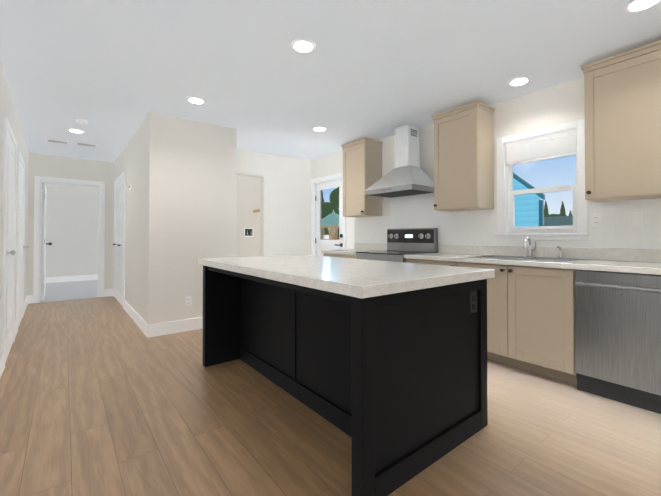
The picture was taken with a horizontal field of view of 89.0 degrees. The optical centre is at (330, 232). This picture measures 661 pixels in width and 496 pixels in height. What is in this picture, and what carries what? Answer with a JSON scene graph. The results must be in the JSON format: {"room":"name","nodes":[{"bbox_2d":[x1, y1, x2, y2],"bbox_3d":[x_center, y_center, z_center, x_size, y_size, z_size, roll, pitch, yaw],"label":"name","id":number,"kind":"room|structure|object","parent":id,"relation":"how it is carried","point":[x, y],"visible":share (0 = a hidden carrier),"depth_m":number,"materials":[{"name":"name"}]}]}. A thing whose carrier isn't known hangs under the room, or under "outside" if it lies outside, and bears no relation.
{"room":"kitchen","nodes":[
{"label":"kitchen","id":0,"kind":"room"},
{"bbox_2d":[0,56,27,356],"bbox_3d":[-1.757,-0.122,1.392,0.300,2.500,11.740,1,-1,-40],"label":"wall","id":1,"kind":"structure","parent":0,"point":[7,108],"depth_m":3.06,"materials":[{"name":"white paint"}]},
{"bbox_2d":[2,116,16,369],"bbox_3d":[-3.021,0.088,3.212,0.072,2.120,1.020,1,-1,-40],"label":"door","id":2,"kind":"structure","parent":1,"relation":"attached to","point":[9,240],"depth_m":3.09,"materials":[{"name":"white wood"}]},
{"bbox_2d":[0,295,27,378],"bbox_3d":[-1.489,1.057,1.302,0.014,0.140,11.000,1,-1,-40],"label":"baseboard","id":3,"kind":"structure","parent":1,"relation":"attached to","point":[2,355],"depth_m":2.78,"materials":[{"name":"white wood"}]},
{"bbox_2d":[16,149,28,332],"bbox_3d":[-3.913,0.100,4.291,0.072,2.120,1.020,1,-1,-40],"label":"door","id":4,"kind":"structure","parent":1,"relation":"attached to","point":[20,238],"depth_m":4.18,"materials":[{"name":"white wood"}]},
{"bbox_2d":[40,280,97,302],"bbox_3d":[-5.470,1.239,7.146,3.800,0.104,3.100,0,-1,-38],"label":"floor","id":5,"kind":"structure","parent":0,"point":[62,291],"depth_m":6.88,"materials":[{"name":"grey"}]},
{"bbox_2d":[41,183,98,276],"bbox_3d":[-6.401,-0.047,8.336,4.000,2.500,0.100,0,-1,-38],"label":"wall","id":6,"kind":"structure","parent":0,"point":[72,225],"depth_m":8.27,"materials":[{"name":"white paint"}]},
{"bbox_2d":[46,274,97,282],"bbox_3d":[-6.365,1.133,8.278,3.800,0.140,0.014,0,-1,-38],"label":"baseboard","id":7,"kind":"structure","parent":6,"relation":"attached to","point":[80,277],"depth_m":8.27,"materials":[{"name":"white wood"}]},
{"bbox_2d":[27,153,114,294],"bbox_3d":[-4.575,-0.072,5.981,1.220,2.500,0.140,0,-1,-38],"label":"wall","id":8,"kind":"structure","parent":0,"point":[43,165],"depth_m":5.95,"materials":[{"name":"white paint"}]},
{"bbox_2d":[33,176,104,302],"bbox_3d":[-4.818,0.121,6.237,0.980,2.120,0.883,0,-1,-38],"label":"door frame","id":9,"kind":"structure","parent":8,"relation":"attached to","point":[39,271],"depth_m":5.79,"materials":[{"name":"white wood"}]},
{"bbox_2d":[113,171,125,308],"bbox_3d":[-3.582,0.114,5.655,0.066,2.120,1.340,0,-1,-38],"label":"door","id":10,"kind":"structure","parent":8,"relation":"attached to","point":[119,233],"depth_m":5.58,"materials":[{"name":"white wood"}]},
{"bbox_2d":[236,175,259,256],"bbox_3d":[-1.734,-0.067,6.444,1.790,2.500,0.140,0,-1,-38],"label":"wall","id":11,"kind":"structure","parent":0,"point":[248,195],"depth_m":6.47,"materials":[{"name":"white paint"}]},
{"bbox_2d":[244,228,253,236],"bbox_3d":[-1.564,-0.007,6.463,0.200,0.180,0.040,0,-1,-38],"label":"outlet box","id":12,"kind":"object","parent":11,"relation":"attached to","point":[248,232],"visible":1,"depth_m":6.47,"materials":[{"name":"white plastic"}]},
{"bbox_2d":[253,209,259,221],"bbox_3d":[-1.161,-0.328,6.618,0.640,0.225,0.298,0,-1,-38],"label":"shelf","id":13,"kind":"object","parent":11,"relation":"attached to","point":[257,211],"visible":0.29,"depth_m":6.50,"materials":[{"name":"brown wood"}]},
{"bbox_2d":[237,148,310,255],"bbox_3d":[-1.107,-0.076,5.652,1.790,2.500,0.140,0,-1,-38],"label":"wall pier","id":14,"kind":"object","parent":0,"point":[285,205],"visible":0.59,"depth_m":5.78,"materials":[{"name":"white paint"}]},
{"bbox_2d":[0,296,660,495],"bbox_3d":[0.023,1.189,2.413,4.300,0.100,11.140,0,-1,-38],"label":"floor","id":15,"kind":"structure","parent":0,"point":[102,396],"depth_m":1.92,"materials":[{"name":"brown wood"}]},
{"bbox_2d":[124,300,149,337],"bbox_3d":[-2.571,1.091,4.408,0.014,0.140,1.834,0,-1,-38],"label":"baseboard","id":16,"kind":"structure","parent":15,"relation":"on","point":[145,328],"depth_m":4.17,"materials":[{"name":"white wood"}]},
{"bbox_2d":[115,111,236,324],"bbox_3d":[-2.633,-0.079,5.324,1.010,2.500,3.300,0,-1,-38],"label":"wall block","id":17,"kind":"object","parent":15,"relation":"on","point":[181,204],"visible":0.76,"depth_m":4.00,"materials":[{"name":"white paint"}]},
{"bbox_2d":[185,296,191,305],"bbox_3d":[-1.673,0.806,3.964,0.072,0.116,0.010,0,-1,-38],"label":"outlet","id":18,"kind":"object","parent":17,"relation":"attached to","point":[188,300],"visible":1,"depth_m":3.96,"materials":[{"name":"white plastic"}]},
{"bbox_2d":[150,317,202,336],"bbox_3d":[-1.605,1.087,4.012,0.990,0.140,0.014,0,-1,-38],"label":"baseboard","id":19,"kind":"structure","parent":15,"relation":"on","point":[159,329],"depth_m":3.86,"materials":[{"name":"white wood"}]},
{"bbox_2d":[323,253,355,258],"bbox_3d":[0.361,0.726,4.721,0.627,0.875,0.705,0,-1,-38],"label":"base cabinet","id":20,"kind":"object","parent":15,"relation":"on","point":[342,255],"depth_m":4.53,"materials":[{"name":"beige wood"}]},
{"bbox_2d":[321,249,386,256],"bbox_3d":[0.348,0.269,4.723,0.652,0.040,0.717,0,-1,-38],"label":"countertop","id":21,"kind":"structure","parent":20,"relation":"on","point":[352,252],"depth_m":4.70,"materials":[{"name":"white stone"}]},
{"bbox_2d":[202,266,488,495],"bbox_3d":[-0.082,0.702,2.455,1.040,0.874,1.990,0,-1,-38],"label":"kitchen island","id":22,"kind":"object","parent":15,"relation":"on","point":[383,364],"depth_m":1.81,"materials":[{"name":"black wood"}]},
{"bbox_2d":[197,254,494,297],"bbox_3d":[-0.102,0.249,2.486,1.090,0.050,2.105,0,-1,-38],"label":"island countertop","id":23,"kind":"structure","parent":22,"relation":"on","point":[354,278],"depth_m":1.86,"materials":[{"name":"white stone"}]},
{"bbox_2d":[356,228,437,262],"bbox_3d":[0.781,0.550,4.117,0.709,1.215,0.756,0,-1,-38],"label":"range","id":24,"kind":"object","parent":15,"relation":"on","point":[401,243],"visible":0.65,"depth_m":4.16,"materials":[{"name":"metal"}]},
{"bbox_2d":[405,257,448,265],"bbox_3d":[1.264,0.714,3.581,0.627,0.875,0.671,0,-1,-38],"label":"base cabinet","id":25,"kind":"object","parent":15,"relation":"on","point":[446,263],"depth_m":3.39,"materials":[{"name":"beige wood"}]},
{"bbox_2d":[449,261,592,385],"bbox_3d":[1.704,0.708,3.024,0.627,0.875,0.997,0,-1,-38],"label":"base cabinet","id":26,"kind":"object","parent":15,"relation":"on","point":[530,308],"depth_m":2.67,"materials":[{"name":"beige wood"}]},
{"bbox_2d":[405,253,660,274],"bbox_3d":[1.985,0.245,2.654,0.652,0.044,3.027,0,-1,-38],"label":"countertop","id":27,"kind":"structure","parent":26,"relation":"on","point":[654,267],"depth_m":2.59,"materials":[{"name":"white stone"}]},
{"bbox_2d":[521,237,536,256],"bbox_3d":[1.865,0.132,3.149,0.158,0.187,0.091,0,-1,-38],"label":"faucet","id":28,"kind":"object","parent":27,"relation":"on","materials":[{"name":"silver metal"}]},
{"bbox_2d":[481,253,592,260],"bbox_3d":[1.755,0.322,3.015,0.494,0.196,0.824,0,-1,-38],"label":"sink","id":29,"kind":"object","parent":27,"relation":"in","point":[510,255],"depth_m":3.01,"materials":[{"name":"silver metal"}]},
{"bbox_2d":[557,245,564,256],"bbox_3d":[2.034,0.169,2.983,0.085,0.111,0.048,0,-1,-38],"label":"faucet","id":30,"kind":"object","parent":27,"relation":"on","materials":[{"name":"silver metal"}]},
{"bbox_2d":[575,270,660,413],"bbox_3d":[2.180,0.704,2.379,0.661,0.871,0.596,0,-1,-38],"label":"dishwasher","id":31,"kind":"object","parent":15,"relation":"on","point":[618,334],"visible":0.98,"depth_m":2.24,"materials":[{"name":"grey metal"}]},
{"bbox_2d":[0,0,660,161],"bbox_3d":[-1.518,-1.401,3.326,5.620,0.100,14.440,0,-1,-38],"label":"ceiling","id":32,"kind":"structure","parent":0,"point":[113,73],"depth_m":2.65,"materials":[{"name":"white paint"}]},
{"bbox_2d":[46,139,68,143],"bbox_3d":[-3.982,-1.329,4.907,0.260,0.009,0.150,0,-1,-38],"label":"ceiling vent","id":33,"kind":"object","parent":32,"relation":"in","point":[66,142],"depth_m":4.89,"materials":[{"name":"white metal"}]},
{"bbox_2d":[67,128,84,132],"bbox_3d":[-3.335,-1.332,4.412,0.184,0.012,0.184,0,-1,-38],"label":"recessed light","id":34,"kind":"object","parent":32,"relation":"in","point":[75,130],"visible":0.98,"depth_m":4.38,"materials":[{"name":"white plastic"}]},
{"bbox_2d":[75,119,87,124],"bbox_3d":[-2.987,-1.324,4.037,0.130,0.036,0.130,0,-1,-38],"label":"smoke detector","id":35,"kind":"object","parent":32,"relation":"attached to","point":[81,122],"visible":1,"depth_m":4.00,"materials":[{"name":"white plastic"}]},
{"bbox_2d":[76,142,96,146],"bbox_3d":[-3.685,-1.327,5.079,0.260,0.009,0.150,0,-1,-38],"label":"ceiling vent","id":36,"kind":"object","parent":32,"relation":"in","point":[77,143],"depth_m":5.05,"materials":[{"name":"white metal"}]},
{"bbox_2d":[187,96,205,103],"bbox_3d":[-1.365,-1.343,3.421,0.184,0.012,0.184,0,-1,-38],"label":"recessed light","id":37,"kind":"object","parent":32,"relation":"in","point":[195,100],"visible":0.94,"depth_m":3.40,"materials":[{"name":"white plastic"}]},
{"bbox_2d":[291,38,315,52],"bbox_3d":[-0.197,-1.354,2.445,0.184,0.012,0.184,0,-1,-38],"label":"recessed light","id":38,"kind":"object","parent":32,"relation":"in","point":[302,45],"visible":0.98,"depth_m":2.42,"materials":[{"name":"white plastic"}]},
{"bbox_2d":[313,127,326,131],"bbox_3d":[-0.140,-1.333,4.339,0.184,0.012,0.184,0,-1,-38],"label":"recessed light","id":39,"kind":"object","parent":32,"relation":"in","point":[319,129],"visible":0.94,"depth_m":4.33,"materials":[{"name":"white plastic"}]},
{"bbox_2d":[508,76,530,85],"bbox_3d":[1.683,-1.348,3.002,0.184,0.012,0.184,0,-1,-38],"label":"recessed light","id":40,"kind":"object","parent":32,"relation":"in","point":[519,81],"visible":0.96,"depth_m":2.99,"materials":[{"name":"white plastic"}]},
{"bbox_2d":[623,0,660,12],"bbox_3d":[1.850,-1.359,1.986,0.184,0.012,0.184,0,-1,-38],"label":"recessed light","id":41,"kind":"object","parent":32,"relation":"in","point":[631,6],"visible":0.96,"depth_m":2.00,"materials":[{"name":"white plastic"}]},
{"bbox_2d":[311,77,593,248],"bbox_3d":[2.045,-0.102,3.224,0.140,2.500,9.880,0,-1,-38],"label":"wall","id":42,"kind":"structure","parent":0,"point":[562,103],"depth_m":3.42,"materials":[{"name":"white paint"}]},
{"bbox_2d":[311,172,345,255],"bbox_3d":[-0.001,0.101,5.786,0.167,2.150,0.960,0,-1,-38],"label":"door","id":43,"kind":"structure","parent":42,"relation":"attached to","point":[318,243],"depth_m":5.92,"materials":[{"name":"white wood"}]},
{"bbox_2d":[341,137,382,216],"bbox_3d":[0.440,-0.759,4.837,0.378,1.050,0.502,0,-1,-38],"label":"upper cabinet","id":44,"kind":"object","parent":42,"relation":"attached to","point":[362,165],"visible":1,"depth_m":4.69,"materials":[{"name":"beige wood"}]},
{"bbox_2d":[365,124,433,197],"bbox_3d":[0.868,-0.911,4.201,0.501,0.857,0.760,0,-1,-38],"label":"range hood","id":45,"kind":"object","parent":42,"relation":"attached to","point":[406,176],"visible":0.98,"depth_m":4.16,"materials":[{"name":"metal"}]},
{"bbox_2d":[431,100,494,211],"bbox_3d":[1.411,-0.773,3.610,0.378,1.050,0.532,0,-1,-38],"label":"upper cabinet","id":46,"kind":"object","parent":42,"relation":"attached to","point":[463,157],"visible":1,"depth_m":3.47,"materials":[{"name":"beige wood"}]},
{"bbox_2d":[354,243,660,260],"bbox_3d":[1.772,0.185,3.433,0.020,0.100,4.510,0,-1,-38],"label":"backsplash","id":47,"kind":"structure","parent":42,"relation":"attached to","point":[597,254],"depth_m":3.07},
{"bbox_2d":[355,193,660,248],"bbox_3d":[1.779,-0.135,3.441,0.008,0.710,4.510,0,-1,-38],"label":"backsplash","id":48,"kind":"structure","parent":42,"relation":"attached to","point":[479,227],"depth_m":3.58,"materials":[{"name":"white tile"}]},
{"bbox_2d":[495,119,588,240],"bbox_3d":[2.011,-0.454,3.227,0.155,1.055,0.790,0,-1,-38],"label":"kitchen window","id":49,"kind":"structure","parent":42,"relation":"in","point":[563,141],"depth_m":3.19,"materials":[{"name":"white"}]},
{"bbox_2d":[591,213,601,226],"bbox_3d":[2.244,-0.106,2.840,0.010,0.116,0.072,0,-1,-38],"label":"outlet","id":50,"kind":"object","parent":42,"relation":"attached to","point":[596,219],"visible":1,"depth_m":2.84,"materials":[{"name":"white plastic"}]},
{"bbox_2d":[580,40,660,201],"bbox_3d":[2.370,-0.776,2.428,0.342,1.030,0.804,0,-1,-38],"label":"upper cabinet","id":51,"kind":"object","parent":42,"relation":"attached to","point":[622,101],"depth_m":2.46,"materials":[{"name":"beige wood"}]},
{"label":"outside","id":52,"kind":"structure","parent":0,"visible":0},
{"bbox_2d":[322,155,575,238],"bbox_3d":[-7.271,-33.396,45.569,125.000,110.000,240.000,0,-1,-38],"label":"sky","id":53,"kind":"structure","parent":52,"point":[567,170],"depth_m":74.64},
{"bbox_3d":[21.186,3.264,48.567,86.160,0.050,130.000,0,-1,-38],"label":"ground","id":54,"kind":"structure","parent":52,"visible":0},
{"bbox_2d":[321,209,338,238],"bbox_3d":[0.270,0.486,29.872,4.000,5.100,4.000,0,-1,-38],"label":"gazebo","id":55,"kind":"object","parent":54,"relation":"on","point":[326,220],"depth_m":28.77,"materials":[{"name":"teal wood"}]},
{"bbox_2d":[321,226,338,239],"bbox_3d":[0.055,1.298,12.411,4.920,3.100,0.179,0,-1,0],"label":"railing","id":56,"kind":"object","parent":54,"relation":"on","point":[331,231],"depth_m":12.40,"materials":[{"name":"brown wood"}]},
{"bbox_2d":[321,187,571,238],"bbox_3d":[7.933,-3.559,48.788,18.481,13.600,48.518,0,-1,-38],"label":"trees","id":57,"kind":"object","parent":54,"relation":"on","point":[332,204],"depth_m":48.04,"materials":[{"name":"green plant"}]},
{"bbox_2d":[513,172,544,226],"bbox_3d":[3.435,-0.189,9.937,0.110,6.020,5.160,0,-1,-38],"label":"house","id":58,"kind":"structure","parent":54,"relation":"on","point":[529,209],"depth_m":8.20,"materials":[{"name":"blue wood"}]},
{"bbox_2d":[544,216,572,225],"bbox_3d":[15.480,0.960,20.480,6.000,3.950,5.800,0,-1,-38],"label":"fence","id":59,"kind":"object","parent":54,"relation":"on","point":[556,222],"depth_m":20.54,"materials":[{"name":"teal"}]}
]}

